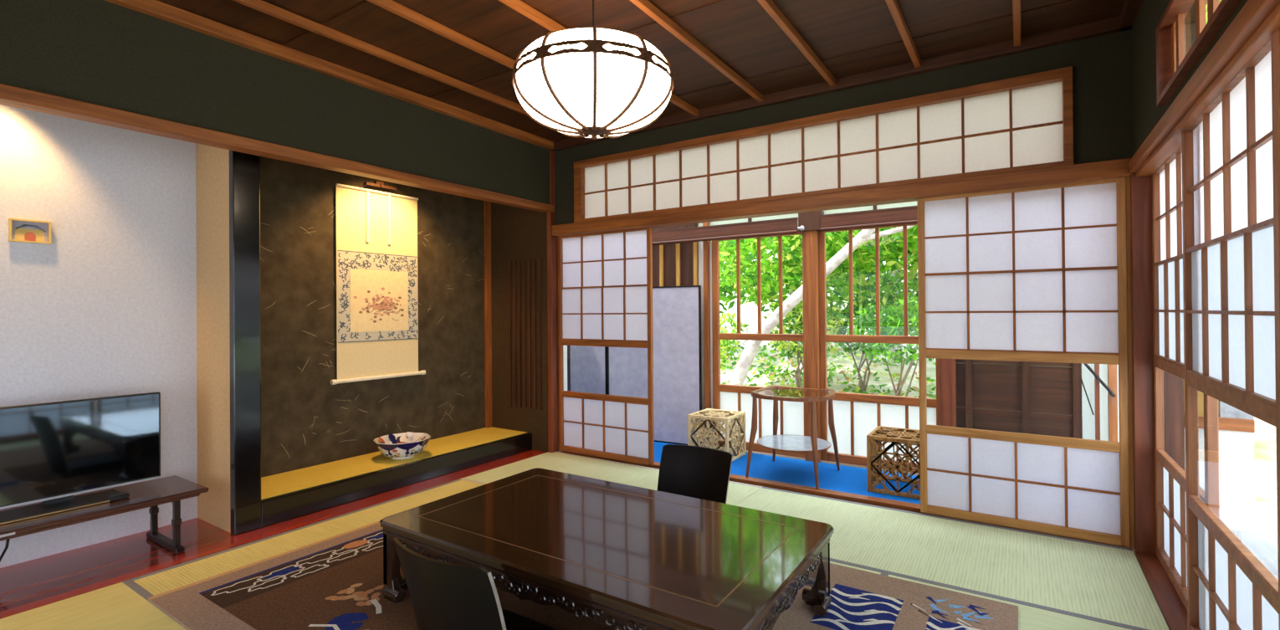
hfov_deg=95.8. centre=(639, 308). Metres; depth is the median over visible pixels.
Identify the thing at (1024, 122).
window
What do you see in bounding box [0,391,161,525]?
television
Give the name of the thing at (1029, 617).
mat
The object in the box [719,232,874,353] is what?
tree
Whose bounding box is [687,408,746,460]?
cube
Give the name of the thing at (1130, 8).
crown molding
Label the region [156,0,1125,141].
boards
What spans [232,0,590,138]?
trim
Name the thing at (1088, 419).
window
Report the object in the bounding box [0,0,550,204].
wall
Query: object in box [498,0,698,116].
beam
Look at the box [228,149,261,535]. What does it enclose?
pillar
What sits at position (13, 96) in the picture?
trim
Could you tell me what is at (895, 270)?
tree
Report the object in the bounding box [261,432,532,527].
alcove platform edge
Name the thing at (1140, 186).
trim
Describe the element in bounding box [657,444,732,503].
chair
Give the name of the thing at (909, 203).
window
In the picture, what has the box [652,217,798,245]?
blind
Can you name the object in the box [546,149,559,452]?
trim
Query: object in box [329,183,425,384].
scroll
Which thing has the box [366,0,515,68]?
trim
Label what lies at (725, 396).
window
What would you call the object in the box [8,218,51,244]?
wall plaque
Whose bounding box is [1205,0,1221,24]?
tree
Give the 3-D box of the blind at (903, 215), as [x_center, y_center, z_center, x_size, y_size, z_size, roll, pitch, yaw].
[1.734,-0.647,4.154,0.862,0.126,0.032,-1,0,33]
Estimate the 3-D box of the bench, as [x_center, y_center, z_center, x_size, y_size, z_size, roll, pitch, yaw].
[-2.639,1.056,2.610,0.422,0.296,1.035,-1,0,33]
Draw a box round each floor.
[0,449,547,619]
[557,445,1134,551]
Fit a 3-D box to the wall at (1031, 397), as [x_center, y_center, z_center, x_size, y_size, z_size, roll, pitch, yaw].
[2.453,0.221,3.779,0.685,2.096,0.070,-1,0,33]
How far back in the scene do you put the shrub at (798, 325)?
7.39 m
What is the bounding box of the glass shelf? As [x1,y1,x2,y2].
[757,435,829,450]
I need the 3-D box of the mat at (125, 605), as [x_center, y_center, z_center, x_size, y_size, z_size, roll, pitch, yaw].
[-1.735,1.217,1.664,1.868,0.050,0.929,-1,0,33]
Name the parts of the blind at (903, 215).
head rail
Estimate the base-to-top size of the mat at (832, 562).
0.050 m
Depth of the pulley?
4.43 m
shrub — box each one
[719,311,749,368]
[762,298,849,388]
[826,296,902,394]
[846,293,934,396]
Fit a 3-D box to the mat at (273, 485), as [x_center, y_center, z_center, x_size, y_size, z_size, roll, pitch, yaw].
[-1.732,1.071,4.198,0.466,0.016,2.090,-1,0,33]
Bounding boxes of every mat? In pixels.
[0,578,187,629]
[131,479,483,595]
[261,426,526,499]
[459,451,762,505]
[736,486,1169,629]
[829,561,888,575]
[887,573,1131,629]
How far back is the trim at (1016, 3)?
2.76 m
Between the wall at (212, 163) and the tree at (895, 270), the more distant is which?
the tree at (895, 270)
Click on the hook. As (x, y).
(378, 184)
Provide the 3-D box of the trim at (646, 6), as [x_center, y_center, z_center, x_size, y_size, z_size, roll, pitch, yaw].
[-0.517,-1.372,1.801,0.032,0.040,4.840,-1,0,33]
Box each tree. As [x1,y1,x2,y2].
[711,225,918,385]
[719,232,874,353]
[719,237,761,313]
[826,228,918,367]
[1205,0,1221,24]
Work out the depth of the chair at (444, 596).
1.68 m
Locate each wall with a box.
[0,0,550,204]
[0,104,485,568]
[195,143,230,532]
[491,202,547,452]
[554,29,1132,225]
[563,345,567,390]
[567,223,698,390]
[568,285,701,445]
[956,358,1082,438]
[1131,0,1248,155]
[1163,370,1254,532]
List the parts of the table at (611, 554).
leg, leg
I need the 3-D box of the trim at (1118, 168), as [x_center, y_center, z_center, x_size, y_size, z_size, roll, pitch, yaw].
[0.845,-0.663,3.847,3.702,0.085,0.125,-1,0,33]
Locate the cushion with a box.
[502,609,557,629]
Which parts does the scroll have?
roller knob, rod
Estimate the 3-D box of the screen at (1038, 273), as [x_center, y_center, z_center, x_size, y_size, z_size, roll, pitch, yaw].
[1.993,0.265,3.076,0.925,1.802,0.030,-1,0,33]
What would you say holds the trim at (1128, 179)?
attached to the wall at (1146, 115)
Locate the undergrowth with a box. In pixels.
[720,340,1068,399]
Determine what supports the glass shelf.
attached to the side table at (786, 442)
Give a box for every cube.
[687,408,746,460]
[866,425,920,499]
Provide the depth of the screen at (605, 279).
4.59 m
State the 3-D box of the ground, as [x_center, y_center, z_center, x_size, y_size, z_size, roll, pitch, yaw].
[5.272,0.136,11.639,24.000,3.219,16.000,-1,0,33]
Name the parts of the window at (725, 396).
frosted pane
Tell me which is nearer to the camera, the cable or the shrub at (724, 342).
the cable
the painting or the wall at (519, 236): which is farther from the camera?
the wall at (519, 236)
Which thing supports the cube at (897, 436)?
on the carpet at (847, 479)
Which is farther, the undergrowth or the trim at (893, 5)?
the undergrowth
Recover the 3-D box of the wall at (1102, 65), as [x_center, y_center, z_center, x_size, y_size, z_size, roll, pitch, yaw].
[0.874,-1.043,3.854,3.760,0.750,0.080,-1,0,33]
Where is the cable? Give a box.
[0,538,10,561]
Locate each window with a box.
[573,66,1074,222]
[666,201,916,230]
[698,222,805,457]
[798,210,957,473]
[1081,363,1119,441]
[1155,0,1242,106]
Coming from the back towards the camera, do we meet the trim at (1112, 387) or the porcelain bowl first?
the porcelain bowl
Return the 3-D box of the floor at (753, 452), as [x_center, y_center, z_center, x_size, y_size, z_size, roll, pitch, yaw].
[0.804,1.252,4.500,4.770,0.108,0.800,-1,0,33]
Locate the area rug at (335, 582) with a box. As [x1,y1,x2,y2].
[147,521,1018,629]
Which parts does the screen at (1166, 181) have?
sliding sash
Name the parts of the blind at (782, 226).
head rail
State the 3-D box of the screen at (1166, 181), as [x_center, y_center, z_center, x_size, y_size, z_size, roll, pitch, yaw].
[2.172,0.257,2.326,0.030,1.802,0.925,-1,0,33]
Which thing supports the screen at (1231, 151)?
on the trim at (1174, 611)
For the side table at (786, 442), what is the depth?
4.04 m
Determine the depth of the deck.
3.06 m
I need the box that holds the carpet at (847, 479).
[654,441,920,504]
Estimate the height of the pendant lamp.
0.703 m
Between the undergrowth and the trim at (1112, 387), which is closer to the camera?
the trim at (1112, 387)
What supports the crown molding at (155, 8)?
attached to the wall at (103, 53)
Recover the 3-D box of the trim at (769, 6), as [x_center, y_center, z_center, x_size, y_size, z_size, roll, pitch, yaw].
[-0.129,-1.377,1.545,0.032,0.040,4.840,-1,0,33]
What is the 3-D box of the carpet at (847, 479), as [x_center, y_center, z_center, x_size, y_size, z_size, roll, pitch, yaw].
[0.902,1.189,4.350,4.420,0.014,0.653,-1,0,33]
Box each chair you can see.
[391,537,557,629]
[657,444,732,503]
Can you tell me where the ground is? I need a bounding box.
[712,264,1277,536]
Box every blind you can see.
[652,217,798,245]
[820,205,917,231]
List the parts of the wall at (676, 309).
panel, border frame, panel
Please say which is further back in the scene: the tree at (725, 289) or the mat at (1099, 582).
the tree at (725, 289)
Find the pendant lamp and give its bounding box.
[512,0,674,140]
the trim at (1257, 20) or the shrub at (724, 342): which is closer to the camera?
the trim at (1257, 20)
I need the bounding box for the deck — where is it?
[1230,529,1278,579]
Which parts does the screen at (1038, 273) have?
sliding sash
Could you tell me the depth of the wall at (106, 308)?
3.25 m
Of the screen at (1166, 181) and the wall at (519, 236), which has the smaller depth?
the screen at (1166, 181)
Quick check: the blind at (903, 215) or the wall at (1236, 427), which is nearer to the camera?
the wall at (1236, 427)
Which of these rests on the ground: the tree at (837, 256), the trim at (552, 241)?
the tree at (837, 256)
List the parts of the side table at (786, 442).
leg, leg, leg, leg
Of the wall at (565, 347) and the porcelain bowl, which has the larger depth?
the wall at (565, 347)
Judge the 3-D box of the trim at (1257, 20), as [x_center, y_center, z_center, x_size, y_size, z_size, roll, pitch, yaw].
[1.079,-0.663,0.726,0.144,0.076,4.800,-1,0,33]
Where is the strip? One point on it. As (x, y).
(487, 205)
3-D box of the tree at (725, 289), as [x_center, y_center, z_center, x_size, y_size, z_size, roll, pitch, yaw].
[0.844,-1.179,10.657,3.553,4.454,2.218,-1,0,33]
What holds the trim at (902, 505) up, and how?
attached to the wall at (565, 347)
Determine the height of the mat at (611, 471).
0.050 m
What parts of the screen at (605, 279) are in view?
sliding sash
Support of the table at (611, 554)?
on the area rug at (335, 582)
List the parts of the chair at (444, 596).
backrest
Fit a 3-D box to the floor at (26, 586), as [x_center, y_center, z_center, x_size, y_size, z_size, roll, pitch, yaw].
[-2.373,1.264,3.060,0.728,0.120,4.900,-1,0,33]
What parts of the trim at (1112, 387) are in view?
brace rod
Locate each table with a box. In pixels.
[378,467,833,629]
[745,385,839,489]
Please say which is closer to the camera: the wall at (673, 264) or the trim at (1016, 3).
the trim at (1016, 3)
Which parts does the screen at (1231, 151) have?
sliding sash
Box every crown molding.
[104,0,555,150]
[551,15,1132,150]
[1119,0,1142,30]
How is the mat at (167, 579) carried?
on the floor
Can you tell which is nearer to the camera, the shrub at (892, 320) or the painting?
the painting
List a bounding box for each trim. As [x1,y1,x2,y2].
[0,83,554,212]
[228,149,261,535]
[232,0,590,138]
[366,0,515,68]
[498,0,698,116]
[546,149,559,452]
[552,158,1131,236]
[562,450,1130,547]
[629,0,762,102]
[757,0,835,86]
[885,0,921,67]
[1012,0,1020,46]
[1080,363,1118,441]
[1126,176,1134,548]
[1128,0,1279,176]
[1130,172,1156,554]
[1133,549,1187,629]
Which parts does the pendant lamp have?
cord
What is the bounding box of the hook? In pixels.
[363,180,396,190]
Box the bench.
[0,475,208,553]
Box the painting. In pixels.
[349,268,408,332]
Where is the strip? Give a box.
[483,200,491,427]
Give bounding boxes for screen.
[557,226,654,465]
[916,177,1130,547]
[1151,145,1219,609]
[1181,30,1279,629]
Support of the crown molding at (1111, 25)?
attached to the wall at (1102, 65)
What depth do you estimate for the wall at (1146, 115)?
2.45 m
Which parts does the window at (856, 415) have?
frosted pane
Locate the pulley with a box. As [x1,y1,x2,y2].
[797,225,804,230]
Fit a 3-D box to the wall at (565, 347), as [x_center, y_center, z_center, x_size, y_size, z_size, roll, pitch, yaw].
[-0.976,0.053,5.157,0.795,2.300,0.060,-1,0,33]
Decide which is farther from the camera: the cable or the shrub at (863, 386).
the shrub at (863, 386)
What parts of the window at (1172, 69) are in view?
sash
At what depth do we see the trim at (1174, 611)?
2.36 m
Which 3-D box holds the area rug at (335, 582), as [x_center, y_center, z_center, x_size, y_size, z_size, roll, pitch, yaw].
[-0.294,1.178,2.279,2.980,0.011,1.897,-1,0,33]
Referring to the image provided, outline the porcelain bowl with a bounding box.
[373,431,430,459]
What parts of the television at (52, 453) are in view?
trim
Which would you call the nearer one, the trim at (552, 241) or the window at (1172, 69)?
the window at (1172, 69)

